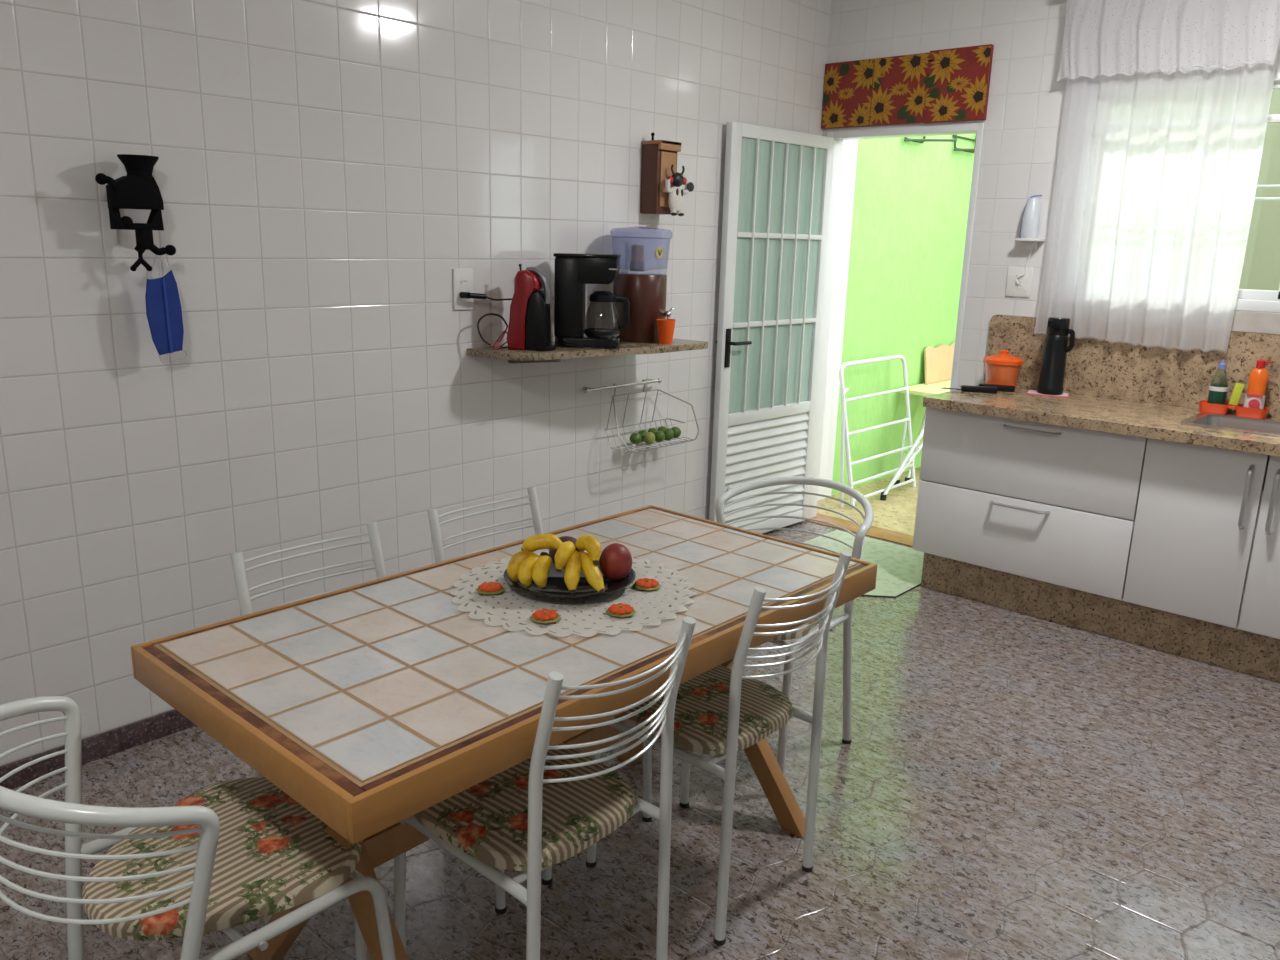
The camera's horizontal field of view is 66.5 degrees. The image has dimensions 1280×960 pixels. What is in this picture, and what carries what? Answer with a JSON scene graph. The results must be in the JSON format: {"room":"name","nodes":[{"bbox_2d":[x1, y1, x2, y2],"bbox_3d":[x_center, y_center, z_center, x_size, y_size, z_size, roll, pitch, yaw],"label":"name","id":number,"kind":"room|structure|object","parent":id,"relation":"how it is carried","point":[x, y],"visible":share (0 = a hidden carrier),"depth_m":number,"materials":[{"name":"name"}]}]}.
{"room":"kitchen","nodes":[
{"label":"kitchen","id":0,"kind":"room"},
{"bbox_2d":[0,0,831,765],"bbox_3d":[-1.315,-0.609,3.007,0.150,2.780,6.900,14,18,40],"label":"wall","id":1,"kind":"structure","parent":0,"point":[324,171],"depth_m":3.19,"materials":[{"name":"white tile"}]},
{"bbox_2d":[0,709,196,788],"bbox_3d":[-1.296,0.720,3.272,0.013,0.075,6.580,14,18,40],"label":"baseboard","id":2,"kind":"structure","parent":1,"relation":"attached to","point":[105,744],"depth_m":2.93,"materials":[{"name":"stone"}]},
{"bbox_2d":[95,154,175,270],"bbox_3d":[-1.387,-0.727,2.670,0.136,0.305,0.196,14,18,40],"label":"mill","id":3,"kind":"object","parent":1,"relation":"attached to","point":[138,189],"visible":1,"depth_m":2.63,"materials":[{"name":"black metal"}]},
{"bbox_2d":[145,254,186,364],"bbox_3d":[-1.341,-0.484,2.760,0.013,0.319,0.102,14,18,40],"label":"face mask","id":4,"kind":"object","parent":3,"relation":"hanging from","point":[163,304],"visible":1,"depth_m":2.76,"materials":[{"name":"blue fabric"}]},
{"bbox_2d":[453,269,473,309],"bbox_3d":[-0.654,-0.706,3.616,0.012,0.150,0.090,14,18,40],"label":"power outlet","id":5,"kind":"object","parent":1,"relation":"attached to","point":[462,278],"visible":0.88,"depth_m":3.61,"materials":[{"name":"white plastic"}]},
{"bbox_2d":[467,338,707,362],"bbox_3d":[-0.177,-0.507,3.923,0.395,0.070,0.990,14,18,40],"label":"shelf","id":6,"kind":"object","parent":1,"relation":"attached to","point":[560,354],"visible":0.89,"depth_m":3.75,"materials":[{"name":"stone"}]},
{"bbox_2d":[460,264,556,350],"bbox_3d":[-0.491,-0.652,3.671,0.358,0.316,0.142,0,14,-4],"label":"coffee machine","id":7,"kind":"object","parent":6,"relation":"on","point":[529,328],"visible":1,"depth_m":3.63,"materials":[{"name":"red plastic"}]},
{"bbox_2d":[535,344,556,350],"bbox_3d":[-0.362,-0.503,3.704,0.093,0.018,0.116,3,14,6],"label":"drip tray","id":8,"kind":"object","parent":7,"relation":"on","point":[538,347],"depth_m":3.65,"materials":[{"name":"black plastic"}]},
{"bbox_2d":[553,253,629,348],"bbox_3d":[-0.185,-0.703,3.826,0.291,0.356,0.170,2,14,2],"label":"drip coffee maker","id":9,"kind":"object","parent":6,"relation":"on","point":[572,271],"visible":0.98,"depth_m":3.76,"materials":[{"name":"black plastic"}]},
{"bbox_2d":[612,226,673,342],"bbox_3d":[0.000,-0.821,4.090,0.258,0.467,0.258,-4,15,-21],"label":"water filter","id":10,"kind":"object","parent":6,"relation":"on","point":[645,293],"visible":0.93,"depth_m":4.03,"materials":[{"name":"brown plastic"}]},
{"bbox_2d":[631,245,643,260],"bbox_3d":[-0.011,-0.924,4.064,0.060,0.107,0.060,14,18,40],"label":"candle","id":11,"kind":"object","parent":10,"relation":"on","point":[637,251],"depth_m":4.04,"materials":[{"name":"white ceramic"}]},
{"bbox_2d":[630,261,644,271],"bbox_3d":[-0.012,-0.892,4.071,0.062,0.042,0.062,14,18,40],"label":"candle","id":12,"kind":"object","parent":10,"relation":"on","point":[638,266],"depth_m":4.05,"materials":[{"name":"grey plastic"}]},
{"bbox_2d":[661,307,673,319],"bbox_3d":[0.114,-0.691,4.056,0.042,0.053,0.041,10,16,30],"label":"tap","id":13,"kind":"object","parent":10,"relation":"on","point":[664,313],"depth_m":4.05,"materials":[{"name":"silver metal"}]},
{"bbox_2d":[656,319,675,343],"bbox_3d":[0.106,-0.611,4.022,0.080,0.098,0.080,14,18,40],"label":"cup","id":14,"kind":"object","parent":6,"relation":"on","point":[665,327],"visible":1,"depth_m":4.00,"materials":[{"name":"plastic"}]},
{"bbox_2d":[582,378,661,392],"bbox_3d":[-0.084,-0.420,4.312,0.062,0.024,0.494,14,18,40],"label":"wall rail","id":15,"kind":"object","parent":1,"relation":"attached to","point":[647,381],"visible":1,"depth_m":4.28,"materials":[{"name":"metal"}]},
{"bbox_2d":[604,379,698,453],"bbox_3d":[0.060,-0.301,4.372,0.165,0.284,0.523,14,18,40],"label":"wire basket","id":16,"kind":"object","parent":15,"relation":"hanging from","point":[617,427],"visible":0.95,"depth_m":4.36,"materials":[{"name":"silver metal"}]},
{"bbox_2d":[630,433,641,443],"bbox_3d":[-0.018,-0.185,4.346,0.054,0.053,0.060,14,18,40],"label":"lime","id":17,"kind":"object","parent":16,"relation":"in","point":[635,438],"visible":1,"depth_m":4.33,"materials":[{"name":"green food"}]},
{"bbox_2d":[638,430,646,441],"bbox_3d":[0.012,-0.199,4.408,0.054,0.053,0.055,-6,16,-28],"label":"lime","id":18,"kind":"object","parent":16,"relation":"in","point":[642,433],"visible":0.41,"depth_m":4.39,"materials":[{"name":"green food"}]},
{"bbox_2d":[643,432,654,443],"bbox_3d":[0.042,-0.187,4.361,0.052,0.056,0.055,5,14,13],"label":"lime","id":19,"kind":"object","parent":16,"relation":"in","point":[649,437],"visible":1,"depth_m":4.34,"materials":[{"name":"green food"}]},
{"bbox_2d":[648,428,657,432],"bbox_3d":[0.060,-0.210,4.457,0.054,0.055,0.052,14,19,41],"label":"lime","id":20,"kind":"object","parent":16,"relation":"in","point":[653,430],"visible":0.34,"depth_m":4.44,"materials":[{"name":"green food"}]},
{"bbox_2d":[654,431,664,441],"bbox_3d":[0.086,-0.197,4.404,0.055,0.053,0.055,10,16,31],"label":"lime","id":21,"kind":"object","parent":16,"relation":"in","point":[659,435],"visible":0.87,"depth_m":4.38,"materials":[{"name":"green food"}]},
{"bbox_2d":[657,426,666,431],"bbox_3d":[0.104,-0.222,4.507,0.055,0.053,0.054,7,15,21],"label":"lime","id":22,"kind":"object","parent":16,"relation":"in","point":[662,428],"visible":0.35,"depth_m":4.49,"materials":[{"name":"green food"}]},
{"bbox_2d":[663,428,673,440],"bbox_3d":[0.128,-0.208,4.453,0.053,0.058,0.053,-2,14,-12],"label":"lime","id":23,"kind":"object","parent":16,"relation":"in","point":[668,432],"visible":0.89,"depth_m":4.43,"materials":[{"name":"green food"}]},
{"bbox_2d":[671,427,680,437],"bbox_3d":[0.164,-0.220,4.507,0.054,0.053,0.055,-2,14,-14],"label":"lime","id":24,"kind":"object","parent":16,"relation":"in","point":[677,432],"visible":0.76,"depth_m":4.49,"materials":[{"name":"green food"}]},
{"bbox_2d":[640,133,681,214],"bbox_3d":[0.089,-1.322,4.222,0.112,0.333,0.138,14,18,40],"label":"wall box","id":25,"kind":"object","parent":1,"relation":"attached to","point":[658,156],"visible":0.94,"depth_m":4.18,"materials":[{"name":"brown wood"}]},
{"bbox_2d":[665,164,693,215],"bbox_3d":[0.165,-1.246,4.209,0.052,0.211,0.178,14,18,40],"label":"cow figurine","id":26,"kind":"object","parent":25,"relation":"hanging from","point":[675,198],"visible":1,"depth_m":4.19,"materials":[{"name":"white ceramic"}]},
{"bbox_2d":[687,182,693,191],"bbox_3d":[0.219,-1.273,4.243,0.005,0.040,0.047,14,18,40],"label":"round tray","id":27,"kind":"object","parent":26,"relation":"on","point":[690,186],"depth_m":4.24,"materials":[{"name":"black"}]},
{"bbox_2d":[0,521,1279,959],"bbox_3d":[0.449,1.214,1.785,4.700,0.080,6.600,14,18,40],"label":"floor","id":28,"kind":"structure","parent":0,"point":[1008,784],"depth_m":2.68,"materials":[{"name":"stone"}]},
{"bbox_2d":[0,696,395,959],"bbox_3d":[-0.807,0.746,1.714,0.540,0.798,0.607,13,18,39],"label":"chair","id":29,"kind":"object","parent":28,"relation":"on","point":[226,855],"visible":0.94,"depth_m":1.66,"materials":[{"name":"white metal"}]},
{"bbox_2d":[230,522,506,959],"bbox_3d":[-0.627,0.587,2.235,0.520,0.865,0.402,14,18,40],"label":"dining chair","id":30,"kind":"object","parent":28,"relation":"on","point":[239,570],"visible":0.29,"depth_m":2.29,"materials":[{"name":"white metal"}]},
{"bbox_2d":[131,505,876,959],"bbox_3d":[-0.201,0.638,2.301,0.782,0.757,1.535,14,18,40],"label":"dining table","id":31,"kind":"object","parent":28,"relation":"on","point":[372,705],"visible":0.84,"depth_m":1.88,"materials":[{"name":"white tile"}]},
{"bbox_2d":[450,551,696,636],"bbox_3d":[-0.152,0.243,2.268,0.566,0.022,0.566,1,14,-3],"label":"doily","id":32,"kind":"object","parent":31,"relation":"on","point":[648,581],"visible":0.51,"depth_m":2.17,"materials":[{"name":"beige fabric"}]},
{"bbox_2d":[476,587,504,594],"bbox_3d":[-0.342,0.250,2.234,0.063,0.006,0.063,-5,15,-25],"label":"flower","id":33,"kind":"object","parent":32,"relation":"on","point":[479,590],"depth_m":2.22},
{"bbox_2d":[530,615,560,623],"bbox_3d":[-0.202,0.292,2.079,0.063,0.006,0.063,-5,15,-25],"label":"flower","id":34,"kind":"object","parent":32,"relation":"on","point":[534,619],"depth_m":2.06,"materials":[{"name":"red fabric"}]},
{"bbox_2d":[504,562,634,597],"bbox_3d":[-0.165,0.230,2.291,0.308,0.024,0.308,14,18,40],"label":"fruit plate","id":35,"kind":"object","parent":32,"relation":"on","point":[556,586],"visible":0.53,"depth_m":2.24,"materials":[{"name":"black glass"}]},
{"bbox_2d":[507,534,562,589],"bbox_3d":[-0.233,0.181,2.211,0.106,0.113,0.109,14,18,40],"label":"banana bunch","id":36,"kind":"object","parent":35,"relation":"on","point":[524,566],"visible":0.94,"depth_m":2.20,"materials":[{"name":"yellow food"}]},
{"bbox_2d":[549,536,583,567],"bbox_3d":[-0.175,0.172,2.324,0.086,0.075,0.082,14,18,40],"label":"mango","id":37,"kind":"object","parent":35,"relation":"on","point":[552,552],"visible":0.28,"depth_m":2.31,"materials":[{"name":"food"}]},
{"bbox_2d":[554,535,604,593],"bbox_3d":[-0.126,0.189,2.187,0.134,0.112,0.102,14,18,40],"label":"banana bunch","id":38,"kind":"object","parent":35,"relation":"on","point":[568,555],"visible":1,"depth_m":2.17,"materials":[{"name":"yellow food"}]},
{"bbox_2d":[599,543,631,580],"bbox_3d":[-0.056,0.191,2.274,0.076,0.090,0.080,14,18,40],"label":"mango","id":39,"kind":"object","parent":35,"relation":"on","point":[615,561],"visible":1,"depth_m":2.25,"materials":[{"name":"red food"}]},
{"bbox_2d":[605,609,635,617],"bbox_3d":[-0.042,0.285,2.123,0.063,0.006,0.063,-5,15,-25],"label":"flower","id":40,"kind":"object","parent":32,"relation":"on","point":[609,613],"depth_m":2.10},
{"bbox_2d":[633,583,660,590],"bbox_3d":[0.016,0.246,2.288,0.063,0.006,0.063,-5,15,-25],"label":"flower","id":41,"kind":"object","parent":32,"relation":"on","point":[636,586],"depth_m":2.27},
{"bbox_2d":[427,486,651,884],"bbox_3d":[-0.277,0.503,2.614,0.520,0.865,0.402,14,18,40],"label":"dining chair","id":42,"kind":"object","parent":28,"relation":"on","point":[433,516],"visible":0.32,"depth_m":2.66,"materials":[{"name":"white metal"}]},
{"bbox_2d":[394,616,695,959],"bbox_3d":[-0.189,0.669,1.949,0.520,0.865,0.402,14,18,40],"label":"dining chair","id":43,"kind":"object","parent":28,"relation":"on","point":[536,814],"visible":0.98,"depth_m":1.86,"materials":[{"name":"white metal"}]},
{"bbox_2d":[586,551,851,945],"bbox_3d":[0.194,0.576,2.367,0.520,0.865,0.402,14,18,40],"label":"dining chair","id":44,"kind":"object","parent":28,"relation":"on","point":[721,711],"visible":0.88,"depth_m":2.26,"materials":[{"name":"white metal"}]},
{"bbox_2d":[715,476,873,773],"bbox_3d":[0.417,0.433,3.108,0.540,0.798,0.607,13,18,39],"label":"chair","id":45,"kind":"object","parent":28,"relation":"on","point":[846,617],"visible":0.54,"depth_m":3.09,"materials":[{"name":"white metal"}]},
{"bbox_2d":[803,530,923,597],"bbox_3d":[1.091,0.415,4.900,0.748,0.007,0.843,14,18,40],"label":"door mat","id":46,"kind":"object","parent":28,"relation":"on","point":[899,568],"visible":0.34,"depth_m":4.95,"materials":[{"name":"white fabric"}]},
{"bbox_2d":[913,407,1147,600],"bbox_3d":[1.794,0.034,4.352,0.914,0.688,0.635,14,18,40],"label":"base cabinet","id":47,"kind":"object","parent":28,"relation":"on","point":[1053,504],"visible":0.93,"depth_m":4.12,"materials":[{"name":"white paint"}]},
{"bbox_2d":[923,385,1279,456],"bbox_3d":[2.354,-0.188,3.789,2.360,0.042,0.690,14,18,40],"label":"countertop","id":48,"kind":"structure","parent":47,"relation":"on","point":[1102,414],"depth_m":3.99,"materials":[{"name":"beige stone"}]},
{"bbox_2d":[943,385,997,392],"bbox_3d":[1.514,-0.420,4.490,0.245,0.026,0.034,5,14,15],"label":"kitchen knife","id":49,"kind":"object","parent":48,"relation":"on","point":[967,388],"visible":1,"depth_m":4.47,"materials":[{"name":"black plastic"}]},
{"bbox_2d":[978,383,1014,391],"bbox_3d":[1.620,-0.435,4.562,0.245,0.026,0.034,7,15,21],"label":"kitchen knife","id":50,"kind":"object","parent":48,"relation":"on","point":[1008,388],"visible":0.64,"depth_m":4.53,"materials":[{"name":"black plastic"}]},
{"bbox_2d":[983,350,1023,388],"bbox_3d":[1.710,-0.523,4.606,0.180,0.182,0.180,14,18,40],"label":"lidded bowl","id":51,"kind":"object","parent":48,"relation":"on","point":[1002,368],"visible":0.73,"depth_m":4.55,"materials":[{"name":"orange plastic"}]},
{"bbox_2d":[1026,390,1068,397],"bbox_3d":[1.868,-0.395,4.472,0.179,0.008,0.129,8,15,24],"label":"potholder","id":52,"kind":"object","parent":48,"relation":"on","point":[1029,392],"visible":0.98,"depth_m":4.44,"materials":[{"name":"white fabric"}]},
{"bbox_2d":[1037,317,1074,394],"bbox_3d":[1.878,-0.563,4.425,0.117,0.343,0.112,1,14,-1],"label":"thermos","id":53,"kind":"object","parent":52,"relation":"on","point":[1052,372],"visible":1,"depth_m":4.39,"materials":[{"name":"black plastic"}]},
{"bbox_2d":[1181,412,1279,472],"bbox_3d":[2.450,-0.124,3.756,0.620,0.155,0.400,14,18,40],"label":"sink","id":54,"kind":"object","parent":48,"relation":"in","point":[1271,427],"visible":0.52,"depth_m":3.94,"materials":[{"name":"metal"}]},
{"bbox_2d":[1199,400,1269,418],"bbox_3d":[2.451,-0.291,4.035,0.250,0.042,0.092,14,18,40],"label":"tray","id":55,"kind":"object","parent":48,"relation":"on","point":[1204,406],"visible":0.92,"depth_m":4.00,"materials":[{"name":"orange plastic"}]},
{"bbox_2d":[1207,360,1228,404],"bbox_3d":[2.405,-0.392,4.055,0.069,0.213,0.069,14,18,40],"label":"detergent bottle","id":56,"kind":"object","parent":55,"relation":"in","point":[1217,394],"visible":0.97,"depth_m":4.04,"materials":[{"name":"green plastic"}]},
{"bbox_2d":[1229,383,1243,405],"bbox_3d":[2.443,-0.351,3.999,0.044,0.093,0.024,9,16,29],"label":"sponge","id":57,"kind":"object","parent":55,"relation":"on","point":[1238,388],"visible":1,"depth_m":3.99,"materials":[{"name":"yellow"}]},
{"bbox_2d":[1243,359,1273,408],"bbox_3d":[2.507,-0.375,3.963,0.079,0.229,0.057,14,18,40],"label":"bottle","id":58,"kind":"object","parent":55,"relation":"in","point":[1258,377],"visible":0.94,"depth_m":3.95,"materials":[{"name":"orange plastic"}]},
{"bbox_2d":[921,553,1279,682],"bbox_3d":[2.365,0.582,4.005,2.345,0.179,0.510,14,18,40],"label":"plinth","id":59,"kind":"object","parent":28,"relation":"on","point":[1250,653],"visible":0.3,"depth_m":4.04,"materials":[{"name":"beige stone"}]},
{"bbox_2d":[1123,438,1279,638],"bbox_3d":[2.438,0.195,3.794,0.813,0.676,0.633,14,18,40],"label":"base cabinet","id":60,"kind":"object","parent":28,"relation":"on","point":[1205,546],"visible":0.98,"depth_m":3.69,"materials":[{"name":"white paint"}]},
{"bbox_2d":[822,0,1279,388],"bbox_3d":[2.744,-0.719,3.890,4.700,2.780,0.150,14,18,40],"label":"wall","id":61,"kind":"structure","parent":0,"point":[1022,124],"depth_m":4.59,"materials":[{"name":"white tile"}]},
{"bbox_2d":[709,121,983,533],"bbox_3d":[0.999,-0.671,4.871,0.904,2.125,0.979,14,18,40],"label":"door","id":62,"kind":"structure","parent":61,"relation":"in","point":[782,187],"depth_m":5.00,"materials":[{"name":"white metal"}]},
{"bbox_2d":[821,59,874,128],"bbox_3d":[1.072,-1.984,5.028,0.284,0.318,0.027,14,18,40],"label":"panel","id":63,"kind":"object","parent":61,"relation":"attached to","point":[848,86],"visible":1,"depth_m":5.02,"materials":[{"name":"multicoloured fabric"}]},
{"bbox_2d":[804,513,913,546],"bbox_3d":[1.300,0.289,5.440,0.847,0.007,0.180,14,18,40],"label":"threshold","id":64,"kind":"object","parent":61,"relation":"attached to","point":[876,532],"depth_m":5.45,"materials":[{"name":"brown stone"}]},
{"bbox_2d":[870,52,929,125],"bbox_3d":[1.288,-1.932,4.840,0.293,0.318,0.027,14,18,40],"label":"panel","id":65,"kind":"object","parent":61,"relation":"attached to","point":[899,82],"visible":1,"depth_m":4.83,"materials":[{"name":"multicoloured fabric"}]},
{"bbox_2d":[923,44,993,123],"bbox_3d":[1.511,-1.879,4.645,0.305,0.328,0.029,14,18,40],"label":"panel","id":66,"kind":"object","parent":61,"relation":"attached to","point":[958,80],"visible":1,"depth_m":4.63,"materials":[{"name":"multicoloured fabric"}]},
{"bbox_2d":[1005,267,1032,296],"bbox_3d":[1.790,-0.935,4.611,0.117,0.138,0.012,14,18,40],"label":"power outlet","id":67,"kind":"object","parent":61,"relation":"attached to","point":[1023,289],"visible":1,"depth_m":4.61,"materials":[{"name":"white plastic"}]},
{"bbox_2d":[1015,195,1044,283],"bbox_3d":[1.802,-1.107,4.511,0.110,0.402,0.084,14,18,40],"label":"wall holder","id":68,"kind":"object","parent":61,"relation":"attached to","point":[1030,223],"visible":1,"depth_m":4.47,"materials":[{"name":"white plastic"}]},
{"bbox_2d":[984,315,1279,417],"bbox_3d":[2.577,-0.426,3.991,2.374,0.334,0.020,14,18,40],"label":"backsplash","id":69,"kind":"structure","parent":61,"relation":"attached to","point":[1094,367],"depth_m":4.30,"materials":[{"name":"beige stone"}]},
{"bbox_2d":[1231,311,1279,334],"bbox_3d":[2.688,-0.606,3.857,2.100,0.084,0.010,14,18,40],"label":"trim","id":70,"kind":"structure","parent":61,"relation":"attached to","point":[1243,321],"depth_m":4.00,"materials":[{"name":"stone"}]},
{"bbox_2d":[1235,72,1279,312],"bbox_3d":[2.602,-1.140,3.911,1.650,0.920,0.142,14,18,40],"label":"window","id":71,"kind":"structure","parent":61,"relation":"in","point":[1247,299],"depth_m":3.99,"materials":[{"name":"white metal"}]},
{"bbox_3d":[2.539,-1.933,3.649,1.930,0.024,0.081,14,18,40],"label":"curtain rod","id":72,"kind":"object","parent":61,"relation":"attached to","visible":0},
{"bbox_2d":[1034,40,1279,352],"bbox_3d":[2.150,-1.296,4.127,0.804,1.456,0.058,14,18,40],"label":"sheer curtain","id":73,"kind":"object","parent":72,"relation":"hanging from","point":[1157,173],"visible":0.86,"depth_m":4.13,"materials":[{"name":"white fabric"}]},
{"bbox_2d":[1056,0,1279,81],"bbox_3d":[2.125,-1.825,3.962,0.825,0.351,0.040,14,18,40],"label":"lace valance","id":74,"kind":"object","parent":72,"relation":"hanging from","point":[1109,38],"visible":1,"depth_m":3.97,"materials":[{"name":"white fabric"}]},
{"label":"outside","id":75,"kind":"structure","parent":0,"visible":0},
{"bbox_2d":[817,467,921,535],"bbox_3d":[3.701,0.479,5.170,5.500,0.090,2.600,14,18,40],"label":"floor","id":76,"kind":"structure","parent":75,"point":[897,513],"depth_m":6.02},
{"bbox_2d":[839,355,915,508],"bbox_3d":[1.506,-0.323,6.171,0.188,0.876,0.854,14,18,40],"label":"drying rack","id":77,"kind":"object","parent":76,"relation":"on","point":[845,433],"visible":0.99,"depth_m":6.04,"materials":[{"name":"white metal"}]},
{"bbox_2d":[880,380,950,500],"bbox_3d":[1.993,-0.311,6.688,0.380,0.625,1.529,14,18,40],"label":"folding table","id":78,"kind":"object","parent":76,"relation":"on","point":[923,389],"visible":0.41,"depth_m":6.55,"materials":[{"name":"yellow laminate"}]},
{"bbox_2d":[924,343,954,383],"bbox_3d":[2.171,-0.841,7.004,0.049,0.262,0.540,14,18,40],"label":"wooden board","id":79,"kind":"object","parent":78,"relation":"on","point":[938,361],"visible":0.83,"depth_m":6.94,"materials":[{"name":"brown wood"}]},
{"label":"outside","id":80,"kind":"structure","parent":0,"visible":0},
{"bbox_2d":[817,134,975,500],"bbox_3d":[1.783,-2.470,6.283,0.155,5.020,2.600,14,18,40],"label":"wall","id":81,"kind":"structure","parent":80,"point":[911,201],"depth_m":6.36,"materials":[{"name":"green paint"}]},
{"bbox_2d":[904,136,956,142],"bbox_3d":[1.834,-2.211,6.237,0.542,0.138,0.081,-9,18,-37],"label":"wall bracket","id":82,"kind":"object","parent":81,"relation":"attached to","point":[924,139],"visible":0.66,"depth_m":6.22,"materials":[{"name":"metal"}]},
{"bbox_2d":[952,135,975,152],"bbox_3d":[2.331,-2.352,6.774,0.611,0.178,0.086,-10,18,-38],"label":"wall bracket","id":83,"kind":"object","parent":81,"relation":"attached to","point":[954,136],"visible":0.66,"depth_m":6.65,"materials":[{"name":"metal"}]},
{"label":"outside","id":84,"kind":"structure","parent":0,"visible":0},
{"bbox_2d":[1239,89,1279,290],"bbox_3d":[4.614,-1.084,5.669,5.350,2.770,0.150,14,18,40],"label":"wall","id":85,"kind":"structure","parent":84,"point":[1261,265],"depth_m":6.09,"materials":[{"name":"green paint"}]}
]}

